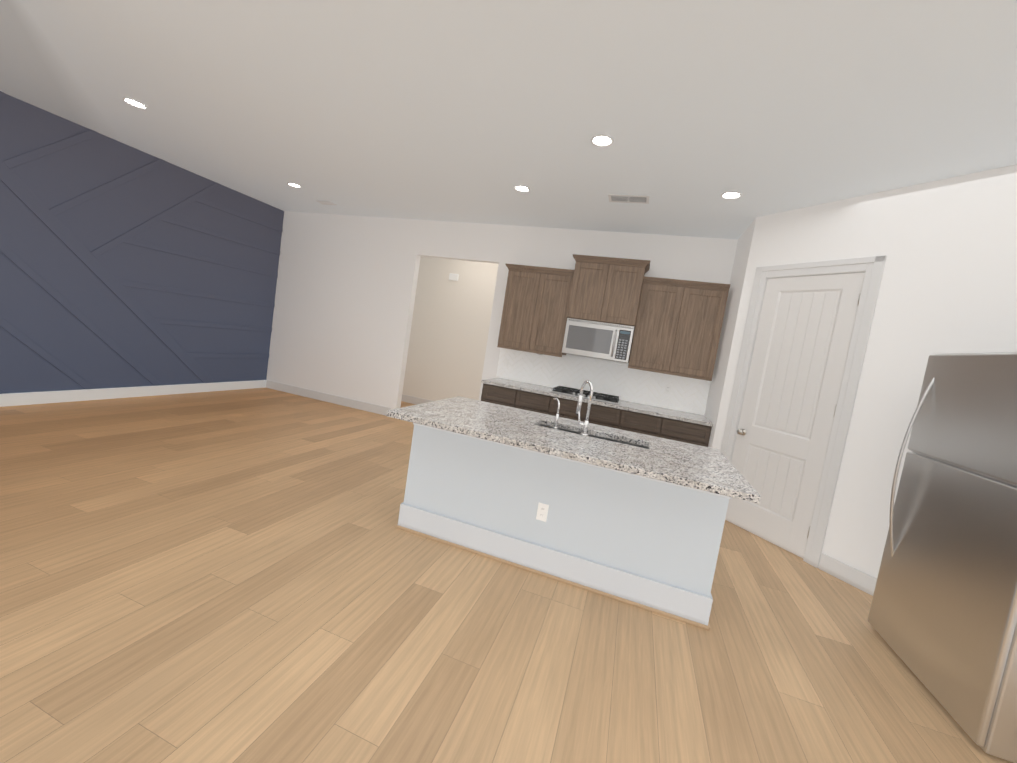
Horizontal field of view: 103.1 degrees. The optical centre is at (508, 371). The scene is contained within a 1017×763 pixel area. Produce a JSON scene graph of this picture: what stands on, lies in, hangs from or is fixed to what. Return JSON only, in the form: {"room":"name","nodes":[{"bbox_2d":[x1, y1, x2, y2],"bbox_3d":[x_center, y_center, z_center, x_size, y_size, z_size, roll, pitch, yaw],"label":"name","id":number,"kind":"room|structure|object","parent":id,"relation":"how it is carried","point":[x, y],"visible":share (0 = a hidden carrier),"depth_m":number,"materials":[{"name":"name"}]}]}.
{"room":"kitchen","nodes":[
{"label":"kitchen","id":0,"kind":"room"},
{"bbox_2d":[0,94,283,393],"bbox_3d":[-4.824,-1.193,4.954,0.140,3.075,4.450,10,5,17],"label":"wall","id":1,"kind":"structure","parent":0,"point":[33,310],"depth_m":4.92,"materials":[{"name":"paint"}]},
{"bbox_2d":[0,380,267,406],"bbox_3d":[-4.966,0.269,5.046,0.024,0.135,4.439,10,5,17],"label":"baseboard","id":2,"kind":"structure","parent":1,"relation":"attached to","point":[27,398],"depth_m":5.08,"materials":[{"name":"white wood"}]},
{"bbox_2d":[0,91,282,393],"bbox_3d":[-4.743,-1.247,4.920,0.012,3.029,4.463,10,5,17],"label":"wall trim","id":3,"kind":"structure","parent":1,"relation":"attached to","point":[27,197],"depth_m":4.93,"materials":[{"name":"paint"}]},
{"bbox_2d":[402,257,498,400],"bbox_3d":[-0.184,-0.662,7.246,5.240,3.075,0.120,10,5,17],"label":"wall","id":4,"kind":"structure","parent":0,"point":[450,325],"depth_m":7.45,"materials":[{"name":"white paint"}]},
{"bbox_2d":[401,394,431,403],"bbox_3d":[-0.426,0.788,7.293,5.000,0.135,0.016,10,5,17],"label":"baseboard","id":5,"kind":"structure","parent":4,"relation":"attached to","point":[405,398],"depth_m":7.72,"materials":[{"name":"white wood"}]},
{"bbox_2d":[449,273,458,280],"bbox_3d":[-1.000,-1.734,7.395,0.180,0.120,0.038,10,5,17],"label":"door chime","id":6,"kind":"object","parent":4,"relation":"attached to","point":[454,277],"visible":0.98,"depth_m":7.38,"materials":[{"name":"white plastic"}]},
{"bbox_2d":[266,211,737,413],"bbox_3d":[-0.769,-0.661,6.068,7.280,3.075,0.120,10,5,17],"label":"wall","id":7,"kind":"structure","parent":0,"point":[346,285],"depth_m":6.40,"materials":[{"name":"white paint"}]},
{"bbox_2d":[264,380,390,415],"bbox_3d":[-3.070,0.425,6.766,2.560,0.135,0.016,10,5,17],"label":"baseboard","id":8,"kind":"structure","parent":7,"relation":"attached to","point":[369,407],"depth_m":6.73,"materials":[{"name":"white wood"}]},
{"bbox_2d":[497,266,548,349],"bbox_3d":[0.221,-0.836,5.506,0.516,1.035,0.333,10,5,17],"label":"upper cabinet","id":9,"kind":"object","parent":7,"relation":"attached to","point":[525,289],"depth_m":5.35,"materials":[{"name":"brown wood"}]},
{"bbox_2d":[533,270,572,356],"bbox_3d":[0.572,-0.774,5.395,0.517,1.035,0.333,10,5,17],"label":"upper cabinet","id":10,"kind":"object","parent":7,"relation":"attached to","point":[551,328],"depth_m":5.22,"materials":[{"name":"brown wood"}]},
{"bbox_2d":[565,258,616,322],"bbox_3d":[1.078,-1.009,5.176,0.485,0.725,0.428,10,5,17],"label":"upper cabinet","id":11,"kind":"object","parent":7,"relation":"attached to","point":[591,288],"depth_m":4.98,"materials":[{"name":"brown wood"}]},
{"bbox_2d":[562,318,634,362],"bbox_3d":[1.145,-0.400,5.154,0.822,0.446,0.458,10,5,17],"label":"microwave","id":12,"kind":"object","parent":11,"relation":"attached to","point":[601,340],"visible":1,"depth_m":4.98,"materials":[{"name":"silver metal"}]},
{"bbox_2d":[496,348,710,414],"bbox_3d":[1.159,0.068,5.403,2.774,0.490,0.007,10,5,17],"label":"backsplash","id":13,"kind":"structure","parent":7,"relation":"attached to","point":[623,381],"depth_m":5.35,"materials":[{"name":"white tile"}]},
{"bbox_2d":[664,385,671,393],"bbox_3d":[2.020,0.221,5.123,0.070,0.115,0.008,10,5,17],"label":"outlet","id":14,"kind":"object","parent":13,"relation":"attached to","point":[666,391],"depth_m":5.12,"materials":[{"name":"white plastic"}]},
{"bbox_2d":[609,262,648,325],"bbox_3d":[1.400,-0.952,5.074,0.486,0.725,0.428,10,5,17],"label":"upper cabinet","id":15,"kind":"object","parent":7,"relation":"attached to","point":[629,278],"depth_m":4.85,"materials":[{"name":"brown wood"}]},
{"bbox_2d":[629,278,692,373],"bbox_3d":[1.851,-0.547,4.991,0.544,1.035,0.333,10,5,17],"label":"upper cabinet","id":16,"kind":"object","parent":7,"relation":"attached to","point":[676,324],"depth_m":4.83,"materials":[{"name":"brown wood"}]},
{"bbox_2d":[677,286,729,377],"bbox_3d":[2.228,-0.480,4.872,0.544,1.035,0.333,10,5,17],"label":"upper cabinet","id":17,"kind":"object","parent":7,"relation":"attached to","point":[699,347],"depth_m":4.70,"materials":[{"name":"brown wood"}]},
{"bbox_2d":[0,388,1012,762],"bbox_3d":[-1.557,1.152,1.897,9.400,0.100,12.800,10,5,17],"label":"floor","id":18,"kind":"structure","parent":0,"point":[244,576],"depth_m":2.00,"materials":[{"name":"brown wood"}]},
{"bbox_2d":[481,383,524,408],"bbox_3d":[-0.047,0.611,5.480,0.546,0.874,0.624,10,5,17],"label":"base cabinet","id":19,"kind":"object","parent":18,"relation":"on","point":[494,394],"depth_m":5.16,"materials":[{"name":"brown wood"}]},
{"bbox_2d":[481,378,712,426],"bbox_3d":[1.037,0.341,5.109,2.738,0.040,0.654,10,5,17],"label":"countertop","id":20,"kind":"structure","parent":19,"relation":"on","point":[644,409],"depth_m":4.88,"materials":[{"name":"stone"}]},
{"bbox_2d":[549,386,620,404],"bbox_3d":[0.986,0.284,5.133,0.850,0.052,0.510,10,5,17],"label":"cooktop","id":21,"kind":"object","parent":20,"relation":"in","point":[607,398],"visible":0.98,"depth_m":5.02,"materials":[{"name":"black metal"}]},
{"bbox_2d":[521,391,556,414],"bbox_3d":[0.344,0.680,5.357,0.595,0.874,0.624,10,5,17],"label":"base cabinet","id":22,"kind":"object","parent":18,"relation":"on","point":[540,403],"depth_m":5.02,"materials":[{"name":"brown wood"}]},
{"bbox_2d":[395,423,730,629],"bbox_3d":[0.311,0.869,2.850,2.140,0.875,0.569,10,5,17],"label":"kitchen island","id":23,"kind":"object","parent":18,"relation":"on","point":[650,544],"visible":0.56,"depth_m":2.57,"materials":[{"name":"grey paint"}]},
{"bbox_2d":[386,396,760,502],"bbox_3d":[0.380,0.423,2.749,2.102,0.040,1.065,10,5,17],"label":"island countertop","id":24,"kind":"structure","parent":23,"relation":"on","point":[708,469],"depth_m":2.48,"materials":[{"name":"stone"}]},
{"bbox_2d":[553,398,559,428],"bbox_3d":[0.330,0.284,2.820,0.080,0.207,0.096,10,5,17],"label":"soap dispenser","id":25,"kind":"object","parent":24,"relation":"on","point":[556,419],"visible":1,"depth_m":2.78,"materials":[{"name":"silver metal"}]},
{"bbox_2d":[576,380,592,436],"bbox_3d":[0.518,0.238,2.745,0.122,0.366,0.148,10,5,17],"label":"faucet","id":26,"kind":"object","parent":24,"relation":"on","point":[584,424],"visible":1,"depth_m":2.69,"materials":[{"name":"silver metal"}]},
{"bbox_2d":[538,424,647,448],"bbox_3d":[0.555,0.572,2.837,0.804,0.213,0.274,10,5,17],"label":"sink","id":27,"kind":"object","parent":24,"relation":"in","point":[596,437],"visible":0.06,"depth_m":2.93,"materials":[{"name":"silver metal"}]},
{"bbox_2d":[553,397,628,429],"bbox_3d":[0.950,0.787,5.165,1.005,0.874,0.624,10,5,17],"label":"base cabinet","id":28,"kind":"object","parent":18,"relation":"on","point":[616,418],"depth_m":4.80,"materials":[{"name":"brown wood"}]},
{"bbox_2d":[625,411,672,438],"bbox_3d":[1.563,0.896,4.972,0.610,0.874,0.624,10,5,17],"label":"base cabinet","id":29,"kind":"object","parent":18,"relation":"on","point":[657,426],"depth_m":4.63,"materials":[{"name":"brown wood"}]},
{"bbox_2d":[669,419,711,446],"bbox_3d":[1.982,0.970,4.839,0.590,0.874,0.624,10,5,17],"label":"base cabinet","id":30,"kind":"object","parent":18,"relation":"on","point":[670,429],"depth_m":4.50,"materials":[{"name":"brown wood"}]},
{"bbox_2d":[868,352,1016,762],"bbox_3d":[2.619,0.821,2.018,0.830,1.768,0.900,10,5,17],"label":"refrigerator","id":31,"kind":"object","parent":18,"relation":"on","point":[942,618],"visible":1,"depth_m":2.02,"materials":[{"name":"silver metal"}]},
{"bbox_2d":[0,0,1016,238],"bbox_3d":[-1.079,-1.977,1.655,9.400,0.100,12.800,10,5,17],"label":"ceiling","id":32,"kind":"structure","parent":0,"point":[471,111],"depth_m":2.72,"materials":[{"name":"paint"}]},
{"bbox_2d":[122,97,147,108],"bbox_3d":[-3.369,-2.424,3.648,0.171,0.015,0.171,10,5,17],"label":"recessed light","id":33,"kind":"object","parent":32,"relation":"in","point":[136,103],"visible":0.98,"depth_m":3.65,"materials":[{"name":"white"}]},
{"bbox_2d":[287,182,300,187],"bbox_3d":[-2.841,-2.476,5.358,0.171,0.015,0.171,10,5,17],"label":"recessed light","id":34,"kind":"object","parent":32,"relation":"in","point":[295,185],"visible":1,"depth_m":5.36,"materials":[{"name":"white"}]},
{"bbox_2d":[316,200,336,204],"bbox_3d":[-2.693,-2.501,5.982,0.260,0.013,0.140,10,5,17],"label":"ceiling vent","id":35,"kind":"object","parent":32,"relation":"in","point":[326,202],"visible":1,"depth_m":5.96,"materials":[{"name":"white metal"}]},
{"bbox_2d":[514,185,529,191],"bbox_3d":[0.143,-1.936,4.269,0.171,0.015,0.171,10,5,17],"label":"recessed light","id":36,"kind":"object","parent":32,"relation":"in","point":[523,188],"visible":0.98,"depth_m":4.27,"materials":[{"name":"white"}]},
{"bbox_2d":[591,134,613,146],"bbox_3d":[0.712,-1.756,3.072,0.171,0.015,0.171,10,5,17],"label":"recessed light","id":37,"kind":"object","parent":32,"relation":"in","point":[602,139],"visible":1,"depth_m":3.07,"materials":[{"name":"white plastic"}]},
{"bbox_2d":[608,194,648,203],"bbox_3d":[1.223,-1.759,4.116,0.400,0.012,0.200,10,5,17],"label":"ceiling vent","id":38,"kind":"object","parent":32,"relation":"in","point":[643,199],"visible":1,"depth_m":4.10,"materials":[{"name":"white metal"}]},
{"bbox_2d":[721,191,741,198],"bbox_3d":[2.021,-1.603,3.665,0.171,0.015,0.171,10,5,17],"label":"recessed light","id":39,"kind":"object","parent":32,"relation":"in","point":[731,194],"visible":1,"depth_m":3.66,"materials":[{"name":"white"}]},
{"bbox_2d":[704,165,1016,577],"bbox_3d":[2.958,0.102,3.561,1.711,3.075,2.415,10,5,17],"label":"wall","id":40,"kind":"structure","parent":0,"point":[947,247],"depth_m":3.04,"materials":[{"name":"white paint"}]},
{"bbox_2d":[725,272,864,557],"bbox_3d":[2.523,0.342,3.694,0.590,2.428,0.590,10,5,17],"label":"pantry door","id":41,"kind":"structure","parent":40,"relation":"in","point":[800,353],"depth_m":3.63,"materials":[{"name":"white wood"}]},
{"bbox_2d":[720,255,886,567],"bbox_3d":[2.565,0.293,3.708,0.139,2.558,1.015,6,5,-28],"label":"door frame","id":42,"kind":"structure","parent":40,"relation":"attached to","point":[872,267],"depth_m":3.33,"materials":[{"name":"white wood"}]},
{"bbox_2d":[819,553,876,595],"bbox_3d":[2.801,1.625,2.849,0.760,0.135,0.760,10,5,17],"label":"baseboard","id":43,"kind":"structure","parent":40,"relation":"attached to","point":[855,577],"depth_m":3.14,"materials":[{"name":"white"}]}
]}

